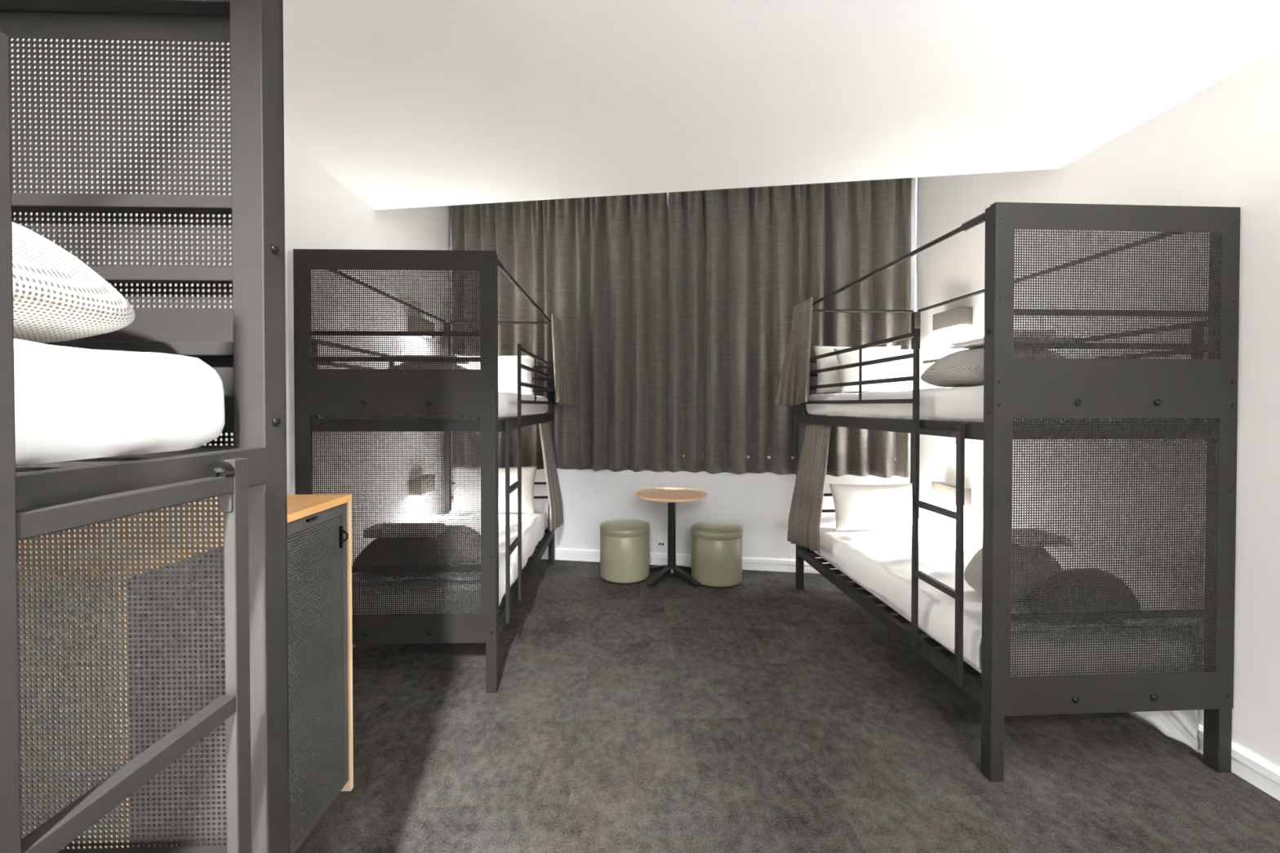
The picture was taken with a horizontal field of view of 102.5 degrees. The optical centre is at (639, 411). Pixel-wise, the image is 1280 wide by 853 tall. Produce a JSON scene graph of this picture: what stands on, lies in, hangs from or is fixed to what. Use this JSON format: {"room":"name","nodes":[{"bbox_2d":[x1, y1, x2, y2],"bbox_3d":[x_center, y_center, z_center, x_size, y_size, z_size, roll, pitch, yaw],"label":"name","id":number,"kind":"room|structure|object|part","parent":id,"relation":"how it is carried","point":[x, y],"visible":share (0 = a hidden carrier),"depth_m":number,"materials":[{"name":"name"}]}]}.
{"room":"dormitory","nodes":[
{"label":"dormitory","id":0,"kind":"room"},
{"bbox_2d":[10,38,453,561],"bbox_3d":[-1.796,-0.405,1.244,0.120,3.720,7.800,0,1,-2],"label":"wall","id":1,"kind":"structure","parent":0,"point":[321,212],"depth_m":2.75,"materials":[{"name":"paint"}]},
{"bbox_2d":[407,316,434,337],"bbox_3d":[-1.770,-0.678,4.163,0.100,0.125,0.310,0,1,-2],"label":"reading lamp","id":2,"kind":"object","parent":1,"relation":"attached to","point":[409,317],"visible":0.1,"depth_m":4.04,"materials":[{"name":"white"}]},
{"bbox_2d":[408,475,435,495],"bbox_3d":[-1.770,0.597,4.179,0.100,0.125,0.310,0,1,-2],"label":"reading lamp","id":3,"kind":"object","parent":1,"relation":"attached to","point":[421,475],"visible":0.23,"depth_m":4.08,"materials":[{"name":"white"}]},
{"bbox_2d":[453,177,915,559],"bbox_3d":[0.247,-0.448,4.761,4.421,3.720,0.140,0,1,10],"label":"wall","id":4,"kind":"structure","parent":0,"point":[760,504],"depth_m":4.67,"materials":[{"name":"paint"}]},
{"bbox_2d":[657,535,665,548],"bbox_3d":[0.195,1.200,4.713,0.074,0.115,0.012,0,1,9],"label":"power outlet","id":5,"kind":"object","parent":4,"relation":"attached to","point":[660,539],"visible":1,"depth_m":4.71,"materials":[{"name":"white plastic"}]},
{"bbox_2d":[534,547,846,575],"bbox_3d":[0.234,1.357,4.704,4.221,0.112,0.020,0,1,10],"label":"baseboard","id":6,"kind":"structure","parent":4,"relation":"attached to","point":[560,553],"depth_m":4.67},
{"bbox_2d":[682,454,895,460],"bbox_3d":[0.321,-0.838,4.715,3.861,2.500,0.118,0,1,10],"label":"window","id":7,"kind":"structure","parent":4,"relation":"in","point":[748,456],"depth_m":4.53,"materials":[{"name":"clear glass"}]},
{"bbox_2d":[160,0,1279,209],"bbox_3d":[0.356,-1.396,0.476,4.140,0.120,6.165,0,1,-2],"label":"ceiling","id":8,"kind":"structure","parent":0,"point":[405,104],"depth_m":2.13,"materials":[{"name":"paint"}]},
{"bbox_2d":[295,559,1279,852],"bbox_3d":[0.334,1.504,1.279,4.340,0.100,7.900,0,1,-2],"label":"floor","id":9,"kind":"structure","parent":0,"point":[763,713],"depth_m":2.19,"materials":[{"name":"carpet"}]},
{"bbox_2d":[0,0,289,852],"bbox_3d":[-1.122,0.346,-0.110,1.032,2.250,2.156,0,1,-2],"label":"bunk bed","id":10,"kind":"object","parent":9,"relation":"on","point":[245,343],"visible":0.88,"depth_m":0.95,"materials":[{"name":"black metal"}]},
{"bbox_3d":[-1.168,-0.754,0.919,0.890,0.045,0.033,0,1,-2],"label":"rail","id":11,"kind":"part","parent":10,"relation":"part of","materials":[{"name":"black metal"}]},
{"bbox_2d":[13,337,224,466],"bbox_3d":[-1.137,-0.005,-0.116,0.939,0.160,2.010,0,1,-2],"label":"mattress","id":12,"kind":"object","parent":10,"relation":"on","point":[71,403],"visible":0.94,"depth_m":0.68,"materials":[{"name":"white fabric"}]},
{"bbox_2d":[12,222,135,342],"bbox_3d":[-1.019,-0.191,0.605,0.544,0.190,0.425,0,1,-2],"label":"pillow","id":13,"kind":"object","parent":12,"relation":"on","point":[57,297],"visible":0.88,"depth_m":0.69,"materials":[{"name":"white fabric"}]},
{"bbox_3d":[-1.168,-0.376,0.918,0.890,0.024,0.024,0,1,-2],"label":"rail","id":14,"kind":"part","parent":10,"relation":"part of","materials":[{"name":"grey metal"}]},
{"bbox_3d":[-1.168,-0.114,0.930,0.890,0.025,0.028,0,1,-2],"label":"rail","id":15,"kind":"part","parent":10,"relation":"part of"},
{"bbox_3d":[-0.654,0.109,-0.105,0.032,0.065,2.045,0,1,-2],"label":"rail","id":16,"kind":"part","parent":10,"relation":"part of","materials":[{"name":"black metal"}]},
{"bbox_3d":[-1.168,0.827,0.939,0.890,0.028,0.024,0,1,-2],"label":"rail","id":17,"kind":"part","parent":10,"relation":"part of","materials":[{"name":"black metal"}]},
{"bbox_3d":[-1.168,-0.246,0.920,0.890,0.024,0.024,0,1,-2],"label":"rail","id":18,"kind":"part","parent":10,"relation":"part of","materials":[{"name":"grey metal"}]},
{"bbox_3d":[-1.168,0.094,0.930,0.890,0.060,0.033,0,1,-2],"label":"rail","id":19,"kind":"part","parent":10,"relation":"part of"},
{"bbox_3d":[-0.648,0.094,0.788,0.033,0.033,0.024,0,1,-2],"label":"knob","id":20,"kind":"part","parent":10,"relation":"part of","materials":[{"name":"black metal"}]},
{"bbox_3d":[-0.696,0.336,0.944,0.055,2.245,0.055,0,1,-2],"label":"post","id":21,"kind":"part","parent":10,"relation":"part of","materials":[{"name":"black metal"}]},
{"bbox_2d":[17,494,353,852],"bbox_3d":[-1.398,0.887,1.506,0.670,1.130,0.904,0,1,-2],"label":"base cabinet","id":22,"kind":"object","parent":9,"relation":"on","point":[320,634],"visible":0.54,"depth_m":1.68,"materials":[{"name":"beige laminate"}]},
{"bbox_3d":[-1.098,0.882,1.300,0.020,1.055,0.429,0,1,-2],"label":"cabinet door","id":23,"kind":"part","parent":22,"relation":"part of","materials":[{"name":"metal"}]},
{"bbox_3d":[-1.083,0.365,1.284,0.010,0.010,0.050,0,1,-2],"label":"latch plate","id":24,"kind":"part","parent":22,"relation":"part of","materials":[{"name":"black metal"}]},
{"bbox_3d":[-1.095,0.360,1.715,0.010,0.010,0.050,0,1,-2],"label":"latch plate","id":25,"kind":"part","parent":22,"relation":"part of","materials":[{"name":"black metal"}]},
{"bbox_3d":[-1.111,0.876,1.730,0.020,1.055,0.429,0,1,-2],"label":"cabinet door","id":26,"kind":"part","parent":22,"relation":"part of","materials":[{"name":"metal"}]},
{"bbox_2d":[293,248,557,693],"bbox_3d":[-1.246,0.300,3.662,1.032,2.250,2.156,0,1,-2],"label":"bunk bed","id":27,"kind":"object","parent":9,"relation":"on","point":[356,390],"visible":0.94,"depth_m":2.59,"materials":[{"name":"black metal"}]},
{"bbox_3d":[-1.705,0.316,2.607,0.055,2.245,0.055,0,1,-2],"label":"post","id":28,"kind":"part","parent":27,"relation":"part of","materials":[{"name":"black metal"}]},
{"bbox_3d":[-1.717,-0.160,2.700,0.024,0.404,0.030,0,1,-2],"label":"guard post","id":29,"kind":"part","parent":27,"relation":"part of","materials":[{"name":"black metal"}]},
{"bbox_3d":[-1.750,-0.330,3.648,0.020,0.132,2.040,0,1,-2],"label":"guard rail","id":30,"kind":"part","parent":27,"relation":"part of","materials":[{"name":"black metal"}]},
{"bbox_3d":[-1.740,-0.799,3.640,0.022,0.022,2.045,0,1,-2],"label":"canopy rod","id":31,"kind":"part","parent":27,"relation":"part of","materials":[{"name":"black metal"}]},
{"bbox_3d":[-1.232,0.183,2.603,1.000,1.990,0.030,0,1,-2],"label":"foot panel","id":32,"kind":"part","parent":27,"relation":"part of","materials":[{"name":"black metal"}]},
{"bbox_3d":[-1.232,-0.397,2.615,0.890,0.024,0.024,0,1,-2],"label":"rail","id":33,"kind":"part","parent":27,"relation":"part of","materials":[{"name":"black metal"}]},
{"bbox_3d":[-1.232,0.073,2.615,0.890,0.060,0.033,0,1,-2],"label":"rail","id":34,"kind":"part","parent":27,"relation":"part of","materials":[{"name":"black metal"}]},
{"bbox_3d":[-1.232,-0.267,2.617,0.890,0.024,0.024,0,1,-2],"label":"rail","id":35,"kind":"part","parent":27,"relation":"part of","materials":[{"name":"black metal"}]},
{"bbox_3d":[-1.232,0.806,2.624,0.890,0.028,0.024,0,1,-2],"label":"rail","id":36,"kind":"part","parent":27,"relation":"part of","materials":[{"name":"black metal"}]},
{"bbox_2d":[318,391,548,418],"bbox_3d":[-1.262,-0.051,3.660,0.936,0.161,2.009,0,1,-2],"label":"mattress","id":37,"kind":"object","parent":27,"relation":"on","point":[507,402],"visible":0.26,"depth_m":3.17,"materials":[{"name":"white fabric"}]},
{"bbox_2d":[386,361,466,368],"bbox_3d":[-1.213,-0.206,2.985,0.584,0.164,0.365,0,1,-5],"label":"folded blanket","id":38,"kind":"object","parent":37,"relation":"on","point":[421,362],"visible":0.06,"depth_m":2.85,"materials":[{"name":"grey fabric"}]},
{"bbox_2d":[388,354,467,363],"bbox_3d":[-1.223,-0.303,2.982,0.382,0.032,0.263,0,1,-2],"label":"folded towel","id":39,"kind":"object","parent":38,"relation":"on","point":[417,354],"visible":0.04,"depth_m":2.86,"materials":[{"name":"white fabric"}]},
{"bbox_2d":[457,355,533,394],"bbox_3d":[-1.286,-0.325,4.501,0.720,0.357,0.209,0,1,-2],"label":"pillow","id":40,"kind":"object","parent":37,"relation":"on","point":[507,365],"visible":0.36,"depth_m":4.44,"materials":[{"name":"fabric"}]},
{"bbox_3d":[-1.762,0.303,4.700,0.050,2.220,0.050,0,1,-2],"label":"post","id":41,"kind":"part","parent":27,"relation":"part of","materials":[{"name":"black metal"}]},
{"bbox_2d":[351,511,546,614],"bbox_3d":[-1.262,1.000,3.672,0.916,0.177,2.006,0,1,-2],"label":"mattress","id":42,"kind":"object","parent":27,"relation":"on","point":[544,514],"visible":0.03,"depth_m":2.69,"materials":[{"name":"white fabric"}]},
{"bbox_2d":[351,512,544,606],"bbox_3d":[-1.257,0.949,3.507,0.980,0.186,1.625,0,1,-2],"label":"duvet","id":43,"kind":"object","parent":42,"relation":"on","point":[532,524],"visible":0.3,"depth_m":3.60,"materials":[{"name":"white fabric"}]},
{"bbox_2d":[354,537,450,577],"bbox_3d":[-1.278,0.770,2.759,0.496,0.224,0.220,0,1,-2],"label":"folded throw","id":44,"kind":"object","parent":43,"relation":"on","point":[378,538],"visible":0.27,"depth_m":2.68,"materials":[{"name":"grey fabric"}]},
{"bbox_2d":[364,522,446,537],"bbox_3d":[-1.256,0.636,2.753,0.381,0.047,0.172,0,1,-2],"label":"folded towel","id":45,"kind":"object","parent":44,"relation":"on","point":[397,522],"visible":0.26,"depth_m":2.68,"materials":[{"name":"grey fabric"}]},
{"bbox_2d":[430,525,480,562],"bbox_3d":[-1.143,0.776,3.018,0.498,0.202,0.265,0,1,-7],"label":"cushion","id":46,"kind":"object","parent":43,"relation":"on","point":[446,526],"visible":0.11,"depth_m":2.93,"materials":[{"name":"grey fabric"}]},
{"bbox_2d":[449,466,537,513],"bbox_3d":[-1.287,0.691,4.529,0.744,0.404,0.205,0,1,0],"label":"pillow","id":47,"kind":"object","parent":42,"relation":"on","point":[528,473],"visible":0.41,"depth_m":4.48,"materials":[{"name":"fabric"}]},
{"bbox_3d":[-0.760,0.315,2.634,0.055,2.245,0.055,0,1,-2],"label":"post","id":48,"kind":"part","parent":27,"relation":"part of","materials":[{"name":"black metal"}]},
{"bbox_3d":[-1.290,0.662,4.718,0.895,0.020,0.022,0,1,-2],"label":"head rail","id":49,"kind":"part","parent":27,"relation":"part of","materials":[{"name":"black metal"}]},
{"bbox_3d":[-1.290,-0.812,4.699,0.895,0.022,0.022,0,1,-2],"label":"canopy rod","id":50,"kind":"part","parent":27,"relation":"part of","materials":[{"name":"black metal"}]},
{"bbox_3d":[-1.290,0.792,4.720,0.895,0.020,0.022,0,1,-2],"label":"head rail","id":51,"kind":"part","parent":27,"relation":"part of","materials":[{"name":"black metal"}]},
{"bbox_3d":[-0.778,0.063,3.678,0.032,0.065,2.045,0,1,-2],"label":"rail","id":52,"kind":"part","parent":27,"relation":"part of","materials":[{"name":"black metal"}]},
{"bbox_3d":[-0.778,1.121,3.691,0.032,0.063,2.045,0,1,-2],"label":"rail","id":53,"kind":"part","parent":27,"relation":"part of","materials":[{"name":"black metal"}]},
{"bbox_3d":[-0.784,-0.800,3.667,0.022,0.022,2.045,0,1,-2],"label":"canopy rod","id":54,"kind":"part","parent":27,"relation":"part of","materials":[{"name":"black metal"}]},
{"bbox_3d":[-0.749,-0.228,3.907,0.020,0.342,1.641,0,1,-2],"label":"guard rail","id":55,"kind":"part","parent":27,"relation":"part of","materials":[{"name":"black metal"}]},
{"bbox_3d":[-1.290,-0.297,4.707,0.895,0.020,0.022,0,1,-2],"label":"head rail","id":56,"kind":"part","parent":27,"relation":"part of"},
{"bbox_3d":[-1.290,-0.188,4.708,0.895,0.020,0.022,0,1,-2],"label":"head rail","id":57,"kind":"part","parent":27,"relation":"part of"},
{"bbox_3d":[-1.290,-0.407,4.705,0.895,0.020,0.022,0,1,-2],"label":"head rail","id":58,"kind":"part","parent":27,"relation":"part of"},
{"bbox_2d":[538,421,563,531],"bbox_3d":[-0.763,0.560,4.412,0.144,0.938,0.584,0,1,-2],"label":"privacy curtain","id":59,"kind":"object","parent":27,"relation":"hanging from","point":[556,512],"visible":0.98,"depth_m":4.24,"materials":[{"name":"fabric"}]},
{"bbox_3d":[-0.818,0.302,4.728,0.050,2.220,0.050,0,1,-2],"label":"post","id":60,"kind":"part","parent":27,"relation":"part of","materials":[{"name":"black metal"}]},
{"bbox_2d":[551,313,574,405],"bbox_3d":[-0.667,-0.436,4.494,0.170,0.774,0.441,0,1,-2],"label":"privacy curtain","id":61,"kind":"object","parent":27,"relation":"hanging from","point":[563,393],"visible":1,"depth_m":4.38,"materials":[{"name":"fabric"}]},
{"bbox_2d":[600,518,649,584],"bbox_3d":[-0.130,1.180,4.398,0.431,0.472,0.431,0,1,-2],"label":"stool","id":62,"kind":"object","parent":9,"relation":"on","point":[624,543],"visible":1,"depth_m":4.22,"materials":[{"name":"green leather"}]},
{"bbox_2d":[635,487,707,588],"bbox_3d":[0.267,1.052,4.323,0.602,0.730,0.602,0,1,-2],"label":"round table","id":63,"kind":"object","parent":9,"relation":"on","point":[671,495],"visible":0.92,"depth_m":4.29,"materials":[{"name":"brown wood"}]},
{"bbox_2d":[690,520,742,588],"bbox_3d":[0.642,1.181,4.310,0.431,0.472,0.431,0,1,20],"label":"stool","id":64,"kind":"object","parent":9,"relation":"on","point":[716,545],"visible":0.98,"depth_m":4.13,"materials":[{"name":"green leather"}]},
{"bbox_2d":[795,201,1240,782],"bbox_3d":[1.794,0.307,3.079,1.032,2.250,2.156,0,1,-3],"label":"bunk bed","id":65,"kind":"object","parent":9,"relation":"on","point":[1126,385],"visible":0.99,"depth_m":2.01,"materials":[{"name":"black metal"}]},
{"bbox_2d":[774,297,813,405],"bbox_3d":[1.150,-0.429,3.862,0.170,0.774,0.441,0,1,-3],"label":"privacy curtain","id":66,"kind":"object","parent":65,"relation":"hanging from","point":[793,389],"visible":1,"depth_m":3.82,"materials":[{"name":"fabric"}]},
{"bbox_3d":[1.282,0.310,4.107,0.050,2.220,0.050,0,1,-3],"label":"post","id":67,"kind":"part","parent":65,"relation":"part of","materials":[{"name":"black metal"}]},
{"bbox_2d":[786,423,831,554],"bbox_3d":[1.252,0.567,3.789,0.144,0.938,0.584,0,1,-3],"label":"privacy curtain","id":68,"kind":"object","parent":65,"relation":"hanging from","point":[806,508],"visible":1,"depth_m":3.78,"materials":[{"name":"grey fabric"}]},
{"bbox_3d":[1.754,1.115,4.138,0.895,0.060,0.033,0,1,-3],"label":"head rail","id":69,"kind":"part","parent":65,"relation":"part of","materials":[{"name":"black metal"}]},
{"bbox_3d":[1.754,0.669,4.136,0.895,0.020,0.022,0,1,-3],"label":"head rail","id":70,"kind":"part","parent":65,"relation":"part of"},
{"bbox_3d":[1.754,0.799,4.138,0.895,0.020,0.022,0,1,-3],"label":"head rail","id":71,"kind":"part","parent":65,"relation":"part of","materials":[{"name":"black metal"}]},
{"bbox_3d":[1.754,0.055,4.125,0.895,0.060,0.033,0,1,-3],"label":"head rail","id":72,"kind":"part","parent":65,"relation":"part of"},
{"bbox_3d":[1.279,-0.220,3.284,0.020,0.342,1.641,0,1,-3],"label":"guard rail","id":73,"kind":"part","parent":65,"relation":"part of","materials":[{"name":"black metal"}]},
{"bbox_3d":[1.754,-0.805,4.117,0.895,0.022,0.022,0,1,-3],"label":"canopy rod","id":74,"kind":"part","parent":65,"relation":"part of","materials":[{"name":"black metal"}]},
{"bbox_3d":[1.333,-0.792,3.048,0.022,0.022,2.045,0,1,-3],"label":"canopy rod","id":75,"kind":"part","parent":65,"relation":"part of","materials":[{"name":"black metal"}]},
{"bbox_3d":[1.327,1.129,3.071,0.032,0.063,2.045,0,1,-3],"label":"rail","id":76,"kind":"part","parent":65,"relation":"part of","materials":[{"name":"black metal"}]},
{"bbox_3d":[1.327,0.070,3.058,0.032,0.065,2.045,0,1,-3],"label":"rail","id":77,"kind":"part","parent":65,"relation":"part of","materials":[{"name":"black metal"}]},
{"bbox_3d":[2.226,0.309,4.156,0.050,2.220,0.050,0,1,-3],"label":"post","id":78,"kind":"part","parent":65,"relation":"part of","materials":[{"name":"black metal"}]},
{"bbox_3d":[1.392,0.323,2.016,0.055,2.245,0.055,0,1,-3],"label":"post","id":79,"kind":"part","parent":65,"relation":"part of","materials":[{"name":"black metal"}]},
{"bbox_2d":[805,385,1191,422],"bbox_3d":[1.811,-0.044,3.079,0.939,0.161,2.006,0,1,-3],"label":"mattress","id":80,"kind":"object","parent":65,"relation":"on","point":[966,404],"visible":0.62,"depth_m":2.51,"materials":[{"name":"white fabric"}]},
{"bbox_2d":[813,345,900,393],"bbox_3d":[1.703,-0.328,3.995,0.702,0.376,0.182,0,1,-6],"label":"pillow","id":81,"kind":"object","parent":80,"relation":"on","point":[833,376],"visible":0.23,"depth_m":3.94,"materials":[{"name":"fabric"}]},
{"bbox_2d":[833,348,929,392],"bbox_3d":[1.793,-0.304,3.801,0.684,0.334,0.213,0,1,-5],"label":"pillow","id":82,"kind":"object","parent":80,"relation":"on","point":[900,368],"visible":0.66,"depth_m":3.73,"materials":[{"name":"fabric"}]},
{"bbox_2d":[920,346,1064,387],"bbox_3d":[1.702,-0.214,2.447,0.606,0.192,0.406,0,1,-6],"label":"pillow","id":83,"kind":"object","parent":80,"relation":"on","point":[964,367],"visible":0.4,"depth_m":2.34,"materials":[{"name":"grey fabric"}]},
{"bbox_2d":[949,336,1074,348],"bbox_3d":[1.744,-0.324,2.426,0.402,0.031,0.282,0,1,-3],"label":"folded towel","id":84,"kind":"object","parent":83,"relation":"on","point":[980,342],"visible":0.28,"depth_m":2.40,"materials":[{"name":"white fabric"}]},
{"bbox_2d":[982,330,1054,337],"bbox_3d":[1.764,-0.353,2.397,0.221,0.029,0.182,0,1,-3],"label":"hand towel","id":85,"kind":"object","parent":84,"relation":"on","point":[1014,331],"visible":0.08,"depth_m":2.31,"materials":[{"name":"white fabric"}]},
{"bbox_2d":[813,527,1193,676],"bbox_3d":[1.811,1.007,3.092,0.916,0.176,2.010,0,1,-3],"label":"mattress","id":86,"kind":"object","parent":65,"relation":"on","point":[822,530],"visible":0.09,"depth_m":2.11,"materials":[{"name":"white fabric"}]},
{"bbox_2d":[828,483,922,531],"bbox_3d":[1.806,0.731,3.939,0.680,0.338,0.202,0,1,-3],"label":"pillow","id":87,"kind":"object","parent":86,"relation":"on","point":[857,507],"visible":0.9,"depth_m":3.88,"materials":[{"name":"fabric"}]},
{"bbox_2d":[819,529,1200,669],"bbox_3d":[1.819,0.958,2.926,0.976,0.189,1.623,0,1,-3],"label":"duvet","id":88,"kind":"object","parent":86,"relation":"on","point":[880,562],"visible":0.46,"depth_m":2.92,"materials":[{"name":"white fabric"}]},
{"bbox_2d":[964,542,1062,599],"bbox_3d":[1.773,0.744,2.430,0.442,0.280,0.278,0,1,-9],"label":"pillow","id":89,"kind":"object","parent":88,"relation":"on","point":[973,571],"visible":0.22,"depth_m":2.38,"materials":[{"name":"grey fabric"}]},
{"bbox_2d":[1012,528,1071,547],"bbox_3d":[1.807,0.582,2.370,0.222,0.042,0.202,0,1,-3],"label":"folded towel","id":90,"kind":"object","parent":89,"relation":"on","point":[1029,529],"visible":0.14,"depth_m":2.28,"materials":[{"name":"grey fabric"}]},
{"bbox_2d":[1031,568,1139,622],"bbox_3d":[1.895,0.780,2.191,0.403,0.217,0.219,0,1,-3],"label":"cushion","id":91,"kind":"object","parent":88,"relation":"on","point":[1083,569],"visible":0.16,"depth_m":2.12,"materials":[{"name":"grey fabric"}]},
{"bbox_3d":[2.287,-0.793,3.097,0.022,0.022,2.045,0,1,-3],"label":"canopy rod","id":92,"kind":"part","parent":65,"relation":"part of","materials":[{"name":"black metal"}]},
{"bbox_3d":[2.297,-0.323,3.105,0.020,0.132,2.040,0,1,-3],"label":"guard rail","id":93,"kind":"part","parent":65,"relation":"part of","materials":[{"name":"black metal"}]},
{"bbox_3d":[1.864,0.813,2.044,0.890,0.028,0.024,0,1,-3],"label":"rail","id":94,"kind":"part","parent":65,"relation":"part of","materials":[{"name":"black metal"}]},
{"bbox_3d":[1.865,0.190,2.023,1.000,1.990,0.030,0,1,-3],"label":"foot panel","id":95,"kind":"part","parent":65,"relation":"part of","materials":[{"name":"black metal"}]},
{"bbox_3d":[1.863,-0.260,2.037,0.890,0.024,0.024,0,1,-3],"label":"rail","id":96,"kind":"part","parent":65,"relation":"part of","materials":[{"name":"black metal"}]},
{"bbox_3d":[1.863,-0.390,2.035,0.890,0.024,0.024,0,1,-3],"label":"rail","id":97,"kind":"part","parent":65,"relation":"part of","materials":[{"name":"black metal"}]},
{"bbox_3d":[1.864,0.080,2.035,0.890,0.060,0.033,0,1,-3],"label":"rail","id":98,"kind":"part","parent":65,"relation":"part of","materials":[{"name":"black metal"}]},
{"bbox_2d":[1133,710,1199,752],"bbox_3d":[2.315,1.300,2.455,0.023,0.262,0.621,0,1,-3],"label":"sheet","id":99,"kind":"object","parent":65,"relation":"hanging from","point":[1182,726],"visible":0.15,"depth_m":2.22,"materials":[{"name":"white fabric"}]},
{"bbox_3d":[2.340,-0.153,2.158,0.024,0.404,0.030,0,1,-3],"label":"guard post","id":100,"kind":"part","parent":65,"relation":"part of","materials":[{"name":"black metal"}]},
{"bbox_3d":[2.336,0.322,2.064,0.055,2.245,0.055,0,1,-3],"label":"post","id":101,"kind":"part","parent":65,"relation":"part of","materials":[{"name":"black metal"}]},
{"bbox_2d":[914,48,1279,768],"bbox_3d":[2.474,-0.402,0.955,0.120,3.720,6.977,0,1,-2],"label":"wall","id":102,"kind":"structure","parent":0,"point":[1219,146],"depth_m":2.22,"materials":[{"name":"paint"}]},
{"bbox_2d":[931,481,971,506],"bbox_3d":[2.283,0.601,3.775,0.100,0.125,0.310,0,1,-2],"label":"reading lamp","id":103,"kind":"object","parent":102,"relation":"attached to","point":[944,491],"visible":0.75,"depth_m":3.74,"materials":[{"name":"white"}]},
{"bbox_2d":[932,306,973,331],"bbox_3d":[2.283,-0.673,3.759,0.100,0.125,0.310,0,1,-2],"label":"reading lamp","id":104,"kind":"object","parent":102,"relation":"attached to","point":[957,317],"visible":1,"depth_m":3.69,"materials":[{"name":"white"}]},
{"bbox_2d":[939,324,965,329],"bbox_3d":[2.284,-0.620,3.760,0.082,0.006,0.286,0,1,-2],"label":"diffuser","id":105,"kind":"object","parent":104,"relation":"attached to","point":[941,326],"depth_m":3.76,"materials":[{"name":"white"}]},
{"bbox_2d":[1133,711,1279,800],"bbox_3d":[2.405,1.403,0.925,0.020,0.112,6.877,0,1,-2],"label":"baseboard","id":106,"kind":"structure","parent":102,"relation":"attached to","point":[1258,772],"depth_m":1.98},
{"bbox_3d":[0.258,-2.258,3.882,4.340,0.120,2.800,0,1,-2],"label":"ceiling","id":107,"kind":"structure","parent":0,"visible":0},
{"bbox_3d":[0.220,-2.161,4.608,4.171,0.030,0.040,0,1,10],"label":"track","id":108,"kind":"object","parent":107,"relation":"attached to","visible":0},
{"bbox_2d":[449,192,668,471],"bbox_3d":[-0.799,-0.791,4.760,2.118,2.675,0.166,0,1,10],"label":"window curtain","id":109,"kind":"object","parent":108,"relation":"hanging from","point":[599,264],"visible":0.62,"depth_m":4.74,"materials":[{"name":"grey fabric"}]},
{"bbox_2d":[666,177,911,478],"bbox_3d":[1.237,-0.786,4.418,2.086,2.677,0.196,0,1,10],"label":"window curtain","id":110,"kind":"object","parent":108,"relation":"hanging from","point":[740,260],"visible":0.79,"depth_m":4.47,"materials":[{"name":"grey fabric"}]}
]}

